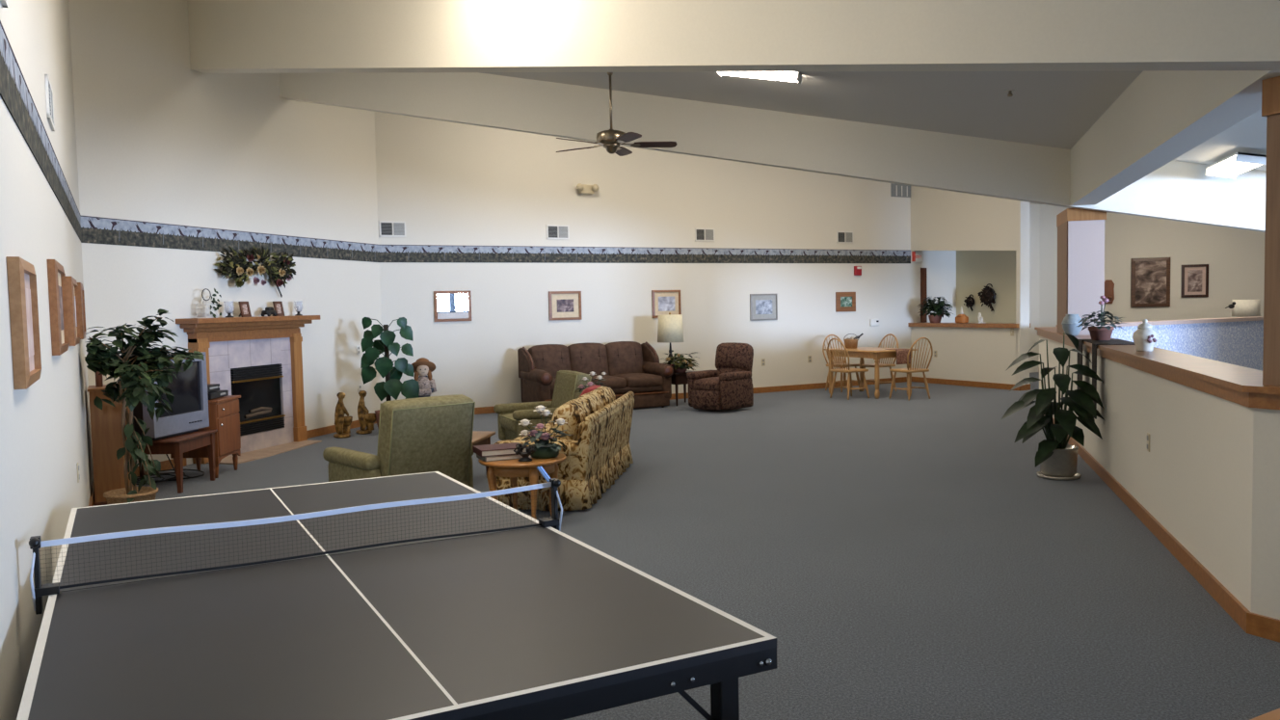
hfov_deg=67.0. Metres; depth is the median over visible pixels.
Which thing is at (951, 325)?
trim
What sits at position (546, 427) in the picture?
seat cushion
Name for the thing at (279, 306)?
print
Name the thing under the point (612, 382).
seat cushion
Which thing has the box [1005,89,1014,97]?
sprinkler head
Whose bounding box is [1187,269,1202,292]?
print
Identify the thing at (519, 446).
ornament
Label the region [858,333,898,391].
chair
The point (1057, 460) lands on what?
floor plant
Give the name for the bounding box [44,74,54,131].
air vent
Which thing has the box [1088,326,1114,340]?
pot
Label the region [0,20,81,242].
trim
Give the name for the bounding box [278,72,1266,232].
ceiling
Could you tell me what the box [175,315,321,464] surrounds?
fireplace
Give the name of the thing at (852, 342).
gift basket
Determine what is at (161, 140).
wall
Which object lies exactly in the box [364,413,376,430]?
basket
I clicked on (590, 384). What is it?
flower arrangement
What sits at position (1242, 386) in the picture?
countertop
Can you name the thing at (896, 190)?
air vent
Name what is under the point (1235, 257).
wall
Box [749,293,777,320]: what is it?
framed picture
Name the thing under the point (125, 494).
basket
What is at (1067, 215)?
trim
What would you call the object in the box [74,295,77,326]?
print
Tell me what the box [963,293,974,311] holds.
wall basket
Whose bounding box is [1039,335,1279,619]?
wall
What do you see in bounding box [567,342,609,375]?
cushion
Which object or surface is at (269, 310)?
figurine
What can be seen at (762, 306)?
print
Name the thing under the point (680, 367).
table plant
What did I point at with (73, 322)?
framed picture
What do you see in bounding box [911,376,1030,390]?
baseboard
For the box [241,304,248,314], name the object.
print
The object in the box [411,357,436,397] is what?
doll
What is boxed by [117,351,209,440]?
television
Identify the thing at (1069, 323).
vase
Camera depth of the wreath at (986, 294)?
17.73 m
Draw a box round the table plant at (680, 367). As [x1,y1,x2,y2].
[660,349,699,373]
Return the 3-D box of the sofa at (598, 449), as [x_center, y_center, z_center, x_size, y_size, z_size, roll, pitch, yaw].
[-0.601,0.679,8.335,0.808,0.782,2.246,-1,3,8]
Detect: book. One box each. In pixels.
[472,442,527,456]
[476,453,522,461]
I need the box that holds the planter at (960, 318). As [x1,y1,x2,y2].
[955,306,968,322]
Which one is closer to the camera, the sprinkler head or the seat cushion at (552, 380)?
the sprinkler head
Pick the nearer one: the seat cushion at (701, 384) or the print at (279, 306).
the print at (279, 306)
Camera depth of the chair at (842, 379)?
16.59 m
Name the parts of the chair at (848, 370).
leg, leg, seat, leg, leg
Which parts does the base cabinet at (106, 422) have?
panel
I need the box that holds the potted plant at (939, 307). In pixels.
[917,296,953,322]
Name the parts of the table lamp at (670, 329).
lamp shade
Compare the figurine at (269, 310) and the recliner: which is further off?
the recliner
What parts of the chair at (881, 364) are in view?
seat, leg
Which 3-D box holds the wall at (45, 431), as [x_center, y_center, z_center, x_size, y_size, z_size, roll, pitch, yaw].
[-1.286,-1.617,1.423,0.200,6.200,16.250,-3,4,-28]
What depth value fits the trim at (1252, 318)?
15.66 m
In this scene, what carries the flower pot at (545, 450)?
on the end table at (512, 468)
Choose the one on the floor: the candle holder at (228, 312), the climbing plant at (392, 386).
the climbing plant at (392, 386)
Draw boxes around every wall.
[0,0,93,719]
[68,0,384,466]
[373,111,1039,407]
[910,186,1029,384]
[956,250,1015,322]
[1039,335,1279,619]
[1040,204,1265,327]
[1110,320,1263,371]
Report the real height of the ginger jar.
0.236 m
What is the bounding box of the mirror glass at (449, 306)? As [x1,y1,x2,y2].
[436,293,468,319]
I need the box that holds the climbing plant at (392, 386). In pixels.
[360,317,419,427]
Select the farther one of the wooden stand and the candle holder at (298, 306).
the candle holder at (298, 306)
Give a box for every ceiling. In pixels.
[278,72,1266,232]
[480,70,1143,149]
[1029,108,1266,204]
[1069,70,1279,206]
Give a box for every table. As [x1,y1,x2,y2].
[16,471,777,719]
[138,429,217,493]
[471,430,495,478]
[478,453,566,519]
[671,370,693,405]
[823,346,917,399]
[1250,708,1279,719]
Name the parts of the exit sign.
panel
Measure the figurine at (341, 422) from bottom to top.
0.557 m
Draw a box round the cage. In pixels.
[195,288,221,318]
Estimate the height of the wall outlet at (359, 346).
0.120 m
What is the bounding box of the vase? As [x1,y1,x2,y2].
[1061,314,1082,335]
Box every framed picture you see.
[6,256,41,389]
[46,259,69,355]
[65,276,79,346]
[77,282,86,339]
[548,291,581,320]
[651,290,681,318]
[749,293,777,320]
[835,292,855,312]
[1130,257,1170,307]
[1180,264,1208,297]
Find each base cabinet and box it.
[87,384,131,506]
[170,395,240,478]
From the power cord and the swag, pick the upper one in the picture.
the swag
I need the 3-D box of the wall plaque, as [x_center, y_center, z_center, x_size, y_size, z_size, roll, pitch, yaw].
[9.328,-1.353,19.216,0.200,0.480,0.125,0,3,17]
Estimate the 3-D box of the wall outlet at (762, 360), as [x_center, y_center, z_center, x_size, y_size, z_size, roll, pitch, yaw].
[2.102,0.038,16.472,0.075,0.120,0.012,-3,4,-28]
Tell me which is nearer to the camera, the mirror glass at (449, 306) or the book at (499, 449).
the book at (499, 449)
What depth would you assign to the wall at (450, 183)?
15.16 m
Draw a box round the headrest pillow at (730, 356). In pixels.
[715,342,753,370]
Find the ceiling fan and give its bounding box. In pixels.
[556,72,676,156]
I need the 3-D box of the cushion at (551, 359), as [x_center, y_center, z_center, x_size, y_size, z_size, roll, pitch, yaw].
[-1.332,0.097,14.269,0.630,0.661,0.329,-3,4,-28]
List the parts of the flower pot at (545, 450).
flower, flower, flower, flower, flower, pot, flower, flower, flower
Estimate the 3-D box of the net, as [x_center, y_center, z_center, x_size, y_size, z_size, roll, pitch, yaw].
[-1.004,0.547,3.094,1.608,0.257,0.098,-3,4,-28]
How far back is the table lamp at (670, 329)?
14.69 m
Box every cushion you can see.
[500,413,516,432]
[513,435,540,439]
[528,344,571,377]
[529,426,550,433]
[549,399,590,440]
[550,377,556,393]
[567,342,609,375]
[576,392,604,413]
[590,374,626,389]
[590,386,615,405]
[605,341,643,375]
[613,373,663,387]
[693,376,719,391]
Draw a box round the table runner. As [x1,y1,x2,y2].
[884,348,910,364]
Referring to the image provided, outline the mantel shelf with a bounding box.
[175,315,319,334]
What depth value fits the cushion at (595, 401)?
8.18 m
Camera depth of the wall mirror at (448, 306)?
13.85 m
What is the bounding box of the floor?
[93,372,1279,719]
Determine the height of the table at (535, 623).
0.761 m
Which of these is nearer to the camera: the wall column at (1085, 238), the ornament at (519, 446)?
the ornament at (519, 446)
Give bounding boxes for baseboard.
[88,480,94,506]
[133,420,376,476]
[474,376,906,414]
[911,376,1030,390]
[1043,414,1279,642]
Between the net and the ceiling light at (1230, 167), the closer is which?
the net
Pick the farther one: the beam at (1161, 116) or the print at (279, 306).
the print at (279, 306)
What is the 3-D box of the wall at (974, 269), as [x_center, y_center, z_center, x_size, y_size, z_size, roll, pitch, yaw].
[6.447,-2.717,17.844,0.150,6.200,1.476,-3,4,-28]
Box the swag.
[213,244,295,296]
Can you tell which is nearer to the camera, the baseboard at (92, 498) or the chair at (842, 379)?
the baseboard at (92, 498)
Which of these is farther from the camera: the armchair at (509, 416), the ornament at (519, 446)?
the armchair at (509, 416)
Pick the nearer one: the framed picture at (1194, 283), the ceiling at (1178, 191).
the ceiling at (1178, 191)
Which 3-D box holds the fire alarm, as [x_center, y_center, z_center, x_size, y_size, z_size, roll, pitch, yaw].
[3.914,-1.602,17.339,0.150,0.170,0.065,-3,4,-28]
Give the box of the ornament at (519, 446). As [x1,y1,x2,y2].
[513,443,536,461]
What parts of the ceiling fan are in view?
blade, blade, blade, blade, blade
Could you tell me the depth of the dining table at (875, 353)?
15.37 m
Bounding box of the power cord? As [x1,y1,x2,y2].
[135,453,204,484]
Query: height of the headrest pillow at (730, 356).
0.440 m
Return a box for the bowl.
[518,452,532,461]
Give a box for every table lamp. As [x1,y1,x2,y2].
[657,312,683,372]
[1231,299,1260,317]
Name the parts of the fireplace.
glass, brass trim, brass trim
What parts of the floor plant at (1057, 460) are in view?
stem, pot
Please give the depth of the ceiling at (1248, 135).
8.46 m
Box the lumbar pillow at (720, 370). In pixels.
[716,367,746,376]
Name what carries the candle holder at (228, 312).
on the fireplace
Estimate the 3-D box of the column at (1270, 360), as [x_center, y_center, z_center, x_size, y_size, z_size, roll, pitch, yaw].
[2.931,-0.563,4.300,0.336,1.350,0.215,-3,4,-23]
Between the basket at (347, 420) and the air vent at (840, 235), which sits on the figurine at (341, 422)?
the basket at (347, 420)
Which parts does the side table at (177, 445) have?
leg, leg, leg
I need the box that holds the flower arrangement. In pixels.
[574,372,605,393]
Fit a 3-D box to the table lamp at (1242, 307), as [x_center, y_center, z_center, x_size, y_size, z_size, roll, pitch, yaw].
[11.009,-0.804,17.551,0.440,0.580,0.440,0,3,17]
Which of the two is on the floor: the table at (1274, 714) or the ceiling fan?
the table at (1274, 714)
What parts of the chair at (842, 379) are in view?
leg, leg, seat, leg, leg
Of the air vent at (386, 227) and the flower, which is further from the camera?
the air vent at (386, 227)
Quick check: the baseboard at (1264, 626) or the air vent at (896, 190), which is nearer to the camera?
the baseboard at (1264, 626)
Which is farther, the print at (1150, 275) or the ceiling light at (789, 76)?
the print at (1150, 275)
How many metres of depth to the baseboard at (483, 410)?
16.74 m
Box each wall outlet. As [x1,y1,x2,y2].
[76,462,79,482]
[356,345,360,354]
[761,358,765,366]
[1146,432,1149,452]
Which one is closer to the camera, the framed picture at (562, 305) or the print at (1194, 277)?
the framed picture at (562, 305)
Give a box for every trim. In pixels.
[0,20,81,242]
[80,215,379,262]
[379,244,910,263]
[907,322,1030,327]
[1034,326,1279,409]
[1055,316,1263,326]
[1056,208,1106,334]
[1261,76,1279,117]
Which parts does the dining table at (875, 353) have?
leg, leg, leg, leg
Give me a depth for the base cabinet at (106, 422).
7.82 m
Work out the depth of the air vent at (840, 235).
17.20 m
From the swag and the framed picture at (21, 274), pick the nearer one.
the framed picture at (21, 274)
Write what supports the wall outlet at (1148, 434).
attached to the wall at (1210, 474)
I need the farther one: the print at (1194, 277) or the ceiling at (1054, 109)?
the print at (1194, 277)
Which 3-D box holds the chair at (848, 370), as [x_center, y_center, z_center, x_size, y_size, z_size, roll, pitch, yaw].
[3.268,0.125,15.227,0.526,0.964,0.511,-3,4,-28]
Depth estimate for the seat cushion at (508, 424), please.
10.01 m
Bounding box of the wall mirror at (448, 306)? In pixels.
[433,290,471,321]
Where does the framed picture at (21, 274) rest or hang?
attached to the wall at (45, 431)
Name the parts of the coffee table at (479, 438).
leg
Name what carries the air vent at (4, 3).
in the wall at (45, 431)
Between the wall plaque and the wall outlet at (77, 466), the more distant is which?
the wall plaque
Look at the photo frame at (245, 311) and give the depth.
10.55 m
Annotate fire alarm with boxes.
[853,266,861,275]
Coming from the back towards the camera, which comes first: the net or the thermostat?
the thermostat
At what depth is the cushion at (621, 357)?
14.72 m
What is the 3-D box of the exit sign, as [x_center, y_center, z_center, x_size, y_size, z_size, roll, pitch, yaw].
[5.165,-1.927,17.994,0.200,0.200,0.058,-3,4,-28]
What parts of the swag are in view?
flower, flower, flower, flower, flower, flower, flower, flower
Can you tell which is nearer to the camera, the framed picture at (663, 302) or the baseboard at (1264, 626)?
the baseboard at (1264, 626)
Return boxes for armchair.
[322,394,475,488]
[493,370,591,440]
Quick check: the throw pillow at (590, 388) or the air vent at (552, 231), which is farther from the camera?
the air vent at (552, 231)
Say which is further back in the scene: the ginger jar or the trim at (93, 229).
the trim at (93, 229)
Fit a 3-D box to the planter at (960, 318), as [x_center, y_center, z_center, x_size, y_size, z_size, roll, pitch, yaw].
[5.671,-0.800,17.029,0.176,0.300,0.200,-3,4,-28]
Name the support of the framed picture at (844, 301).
attached to the wall at (450, 183)
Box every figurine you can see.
[261,306,277,316]
[333,392,352,438]
[355,390,376,434]
[977,312,983,322]
[1225,301,1235,317]
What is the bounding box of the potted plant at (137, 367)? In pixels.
[84,308,204,505]
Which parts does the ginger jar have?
lid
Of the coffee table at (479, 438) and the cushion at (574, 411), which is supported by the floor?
the coffee table at (479, 438)
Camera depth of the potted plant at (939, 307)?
17.48 m
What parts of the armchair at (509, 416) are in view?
arm, arm, backrest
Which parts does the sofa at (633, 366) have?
wing trim, arm, panel, rail, wing trim, arm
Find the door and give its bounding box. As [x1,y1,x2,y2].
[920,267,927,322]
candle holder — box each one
[225,306,234,317]
[294,305,302,315]
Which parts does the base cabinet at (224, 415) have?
leg, leg, panel, drawer, door, leg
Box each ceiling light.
[715,71,802,84]
[1204,151,1266,178]
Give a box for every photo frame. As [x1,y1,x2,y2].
[238,301,251,317]
[272,301,285,316]
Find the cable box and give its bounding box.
[207,389,228,399]
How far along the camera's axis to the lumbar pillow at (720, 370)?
14.04 m
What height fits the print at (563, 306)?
0.190 m
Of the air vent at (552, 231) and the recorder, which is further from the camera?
the air vent at (552, 231)
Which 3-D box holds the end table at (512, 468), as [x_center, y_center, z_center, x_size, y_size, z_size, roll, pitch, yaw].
[-0.834,0.936,6.927,0.630,0.482,0.630,-1,3,5]
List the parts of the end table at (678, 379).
leg, leg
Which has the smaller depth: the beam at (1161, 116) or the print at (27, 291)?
the print at (27, 291)
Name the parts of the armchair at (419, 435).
arm, backrest, arm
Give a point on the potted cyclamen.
(1101, 333)
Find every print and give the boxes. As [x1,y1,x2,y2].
[25,288,34,357]
[58,285,64,330]
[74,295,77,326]
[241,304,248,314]
[276,303,282,313]
[556,298,573,312]
[658,296,675,311]
[755,299,772,314]
[840,296,852,306]
[1135,260,1166,303]
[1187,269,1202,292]
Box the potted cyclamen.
[1076,295,1126,340]
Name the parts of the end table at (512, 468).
leg, leg, leg, leg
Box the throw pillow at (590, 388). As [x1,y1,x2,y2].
[579,384,600,396]
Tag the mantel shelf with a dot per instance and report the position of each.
(257, 325)
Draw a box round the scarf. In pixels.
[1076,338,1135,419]
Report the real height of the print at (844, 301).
0.180 m
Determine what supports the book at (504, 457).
on the end table at (512, 468)
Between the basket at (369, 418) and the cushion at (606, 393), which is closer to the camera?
the cushion at (606, 393)
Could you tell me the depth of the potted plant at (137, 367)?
7.25 m
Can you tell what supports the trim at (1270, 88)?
attached to the column at (1270, 360)
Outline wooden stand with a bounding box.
[95,371,103,387]
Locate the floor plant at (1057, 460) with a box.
[1001,332,1104,479]
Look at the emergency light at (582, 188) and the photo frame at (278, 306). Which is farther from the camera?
the emergency light at (582, 188)
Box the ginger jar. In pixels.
[1132,319,1157,351]
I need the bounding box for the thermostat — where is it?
[869,319,879,325]
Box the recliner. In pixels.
[686,342,753,410]
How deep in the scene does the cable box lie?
9.21 m
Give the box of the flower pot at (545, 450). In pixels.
[518,405,570,458]
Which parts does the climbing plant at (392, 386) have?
pot, stem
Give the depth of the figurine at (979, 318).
16.64 m
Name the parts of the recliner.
arm, arm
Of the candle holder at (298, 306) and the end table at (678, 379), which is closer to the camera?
the candle holder at (298, 306)
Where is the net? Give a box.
[28,466,562,614]
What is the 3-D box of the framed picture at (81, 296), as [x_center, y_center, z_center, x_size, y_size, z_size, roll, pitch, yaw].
[-4.253,-0.374,7.355,0.039,0.420,0.500,-3,4,-28]
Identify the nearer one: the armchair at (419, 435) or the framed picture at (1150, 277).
the armchair at (419, 435)
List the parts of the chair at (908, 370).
leg, leg, seat, leg, leg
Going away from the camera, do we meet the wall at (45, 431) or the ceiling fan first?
the wall at (45, 431)
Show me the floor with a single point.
(903, 559)
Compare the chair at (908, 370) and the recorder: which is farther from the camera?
the chair at (908, 370)
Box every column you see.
[1067,219,1104,335]
[1262,113,1279,385]
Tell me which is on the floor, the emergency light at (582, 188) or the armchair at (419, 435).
the armchair at (419, 435)
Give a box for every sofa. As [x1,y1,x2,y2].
[493,386,634,510]
[517,341,673,408]
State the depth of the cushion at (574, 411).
7.44 m
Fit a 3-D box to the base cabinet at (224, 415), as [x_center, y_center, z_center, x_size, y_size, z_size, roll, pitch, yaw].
[-4.161,0.734,9.282,0.490,0.734,0.561,-1,3,-1]
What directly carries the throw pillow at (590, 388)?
on the sofa at (598, 449)
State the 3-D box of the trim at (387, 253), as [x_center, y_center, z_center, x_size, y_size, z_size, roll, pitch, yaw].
[0.719,-1.694,15.655,9.800,0.244,0.004,-3,4,-28]
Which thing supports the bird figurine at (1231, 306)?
on the console table
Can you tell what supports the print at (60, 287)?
attached to the framed picture at (56, 276)
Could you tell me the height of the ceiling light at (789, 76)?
0.215 m
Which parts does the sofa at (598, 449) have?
arm, panel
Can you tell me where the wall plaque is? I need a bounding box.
[1104,279,1114,303]
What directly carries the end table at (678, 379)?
on the floor
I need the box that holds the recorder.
[207,383,219,392]
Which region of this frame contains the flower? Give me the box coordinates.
[1146,334,1156,343]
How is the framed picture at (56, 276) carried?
attached to the wall at (45, 431)
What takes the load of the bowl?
on the ornament at (519, 446)
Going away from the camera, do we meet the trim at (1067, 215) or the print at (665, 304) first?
the trim at (1067, 215)
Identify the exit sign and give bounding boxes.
[911,251,922,262]
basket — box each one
[103,486,158,505]
[343,416,352,433]
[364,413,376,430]
[843,333,863,348]
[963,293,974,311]
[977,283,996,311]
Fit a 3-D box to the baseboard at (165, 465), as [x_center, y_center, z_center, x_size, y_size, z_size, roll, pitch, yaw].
[-4.251,0.950,11.142,0.018,0.095,4.872,0,3,17]
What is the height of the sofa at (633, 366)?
0.990 m
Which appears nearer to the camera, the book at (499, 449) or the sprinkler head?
the book at (499, 449)
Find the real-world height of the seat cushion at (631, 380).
0.230 m
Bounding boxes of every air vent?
[0,0,8,7]
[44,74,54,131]
[378,220,406,237]
[546,224,569,239]
[694,227,715,241]
[836,231,853,243]
[890,183,910,197]
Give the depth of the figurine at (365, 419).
12.11 m
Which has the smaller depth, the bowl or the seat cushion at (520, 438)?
the bowl
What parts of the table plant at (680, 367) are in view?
pot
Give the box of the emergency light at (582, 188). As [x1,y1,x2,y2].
[576,183,598,194]
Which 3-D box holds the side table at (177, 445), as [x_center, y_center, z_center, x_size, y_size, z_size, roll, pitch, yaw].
[-4.304,0.905,8.665,0.739,0.470,0.722,-1,3,2]
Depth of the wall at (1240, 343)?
16.04 m
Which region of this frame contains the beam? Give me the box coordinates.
[186,0,1279,73]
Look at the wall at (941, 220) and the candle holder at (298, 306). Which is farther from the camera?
the wall at (941, 220)
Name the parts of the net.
tension cord, post, cord, clip arm, post, tension cord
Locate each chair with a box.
[822,334,860,392]
[826,338,869,399]
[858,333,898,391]
[889,337,933,400]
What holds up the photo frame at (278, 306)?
on the fireplace
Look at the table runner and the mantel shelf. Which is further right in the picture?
the table runner

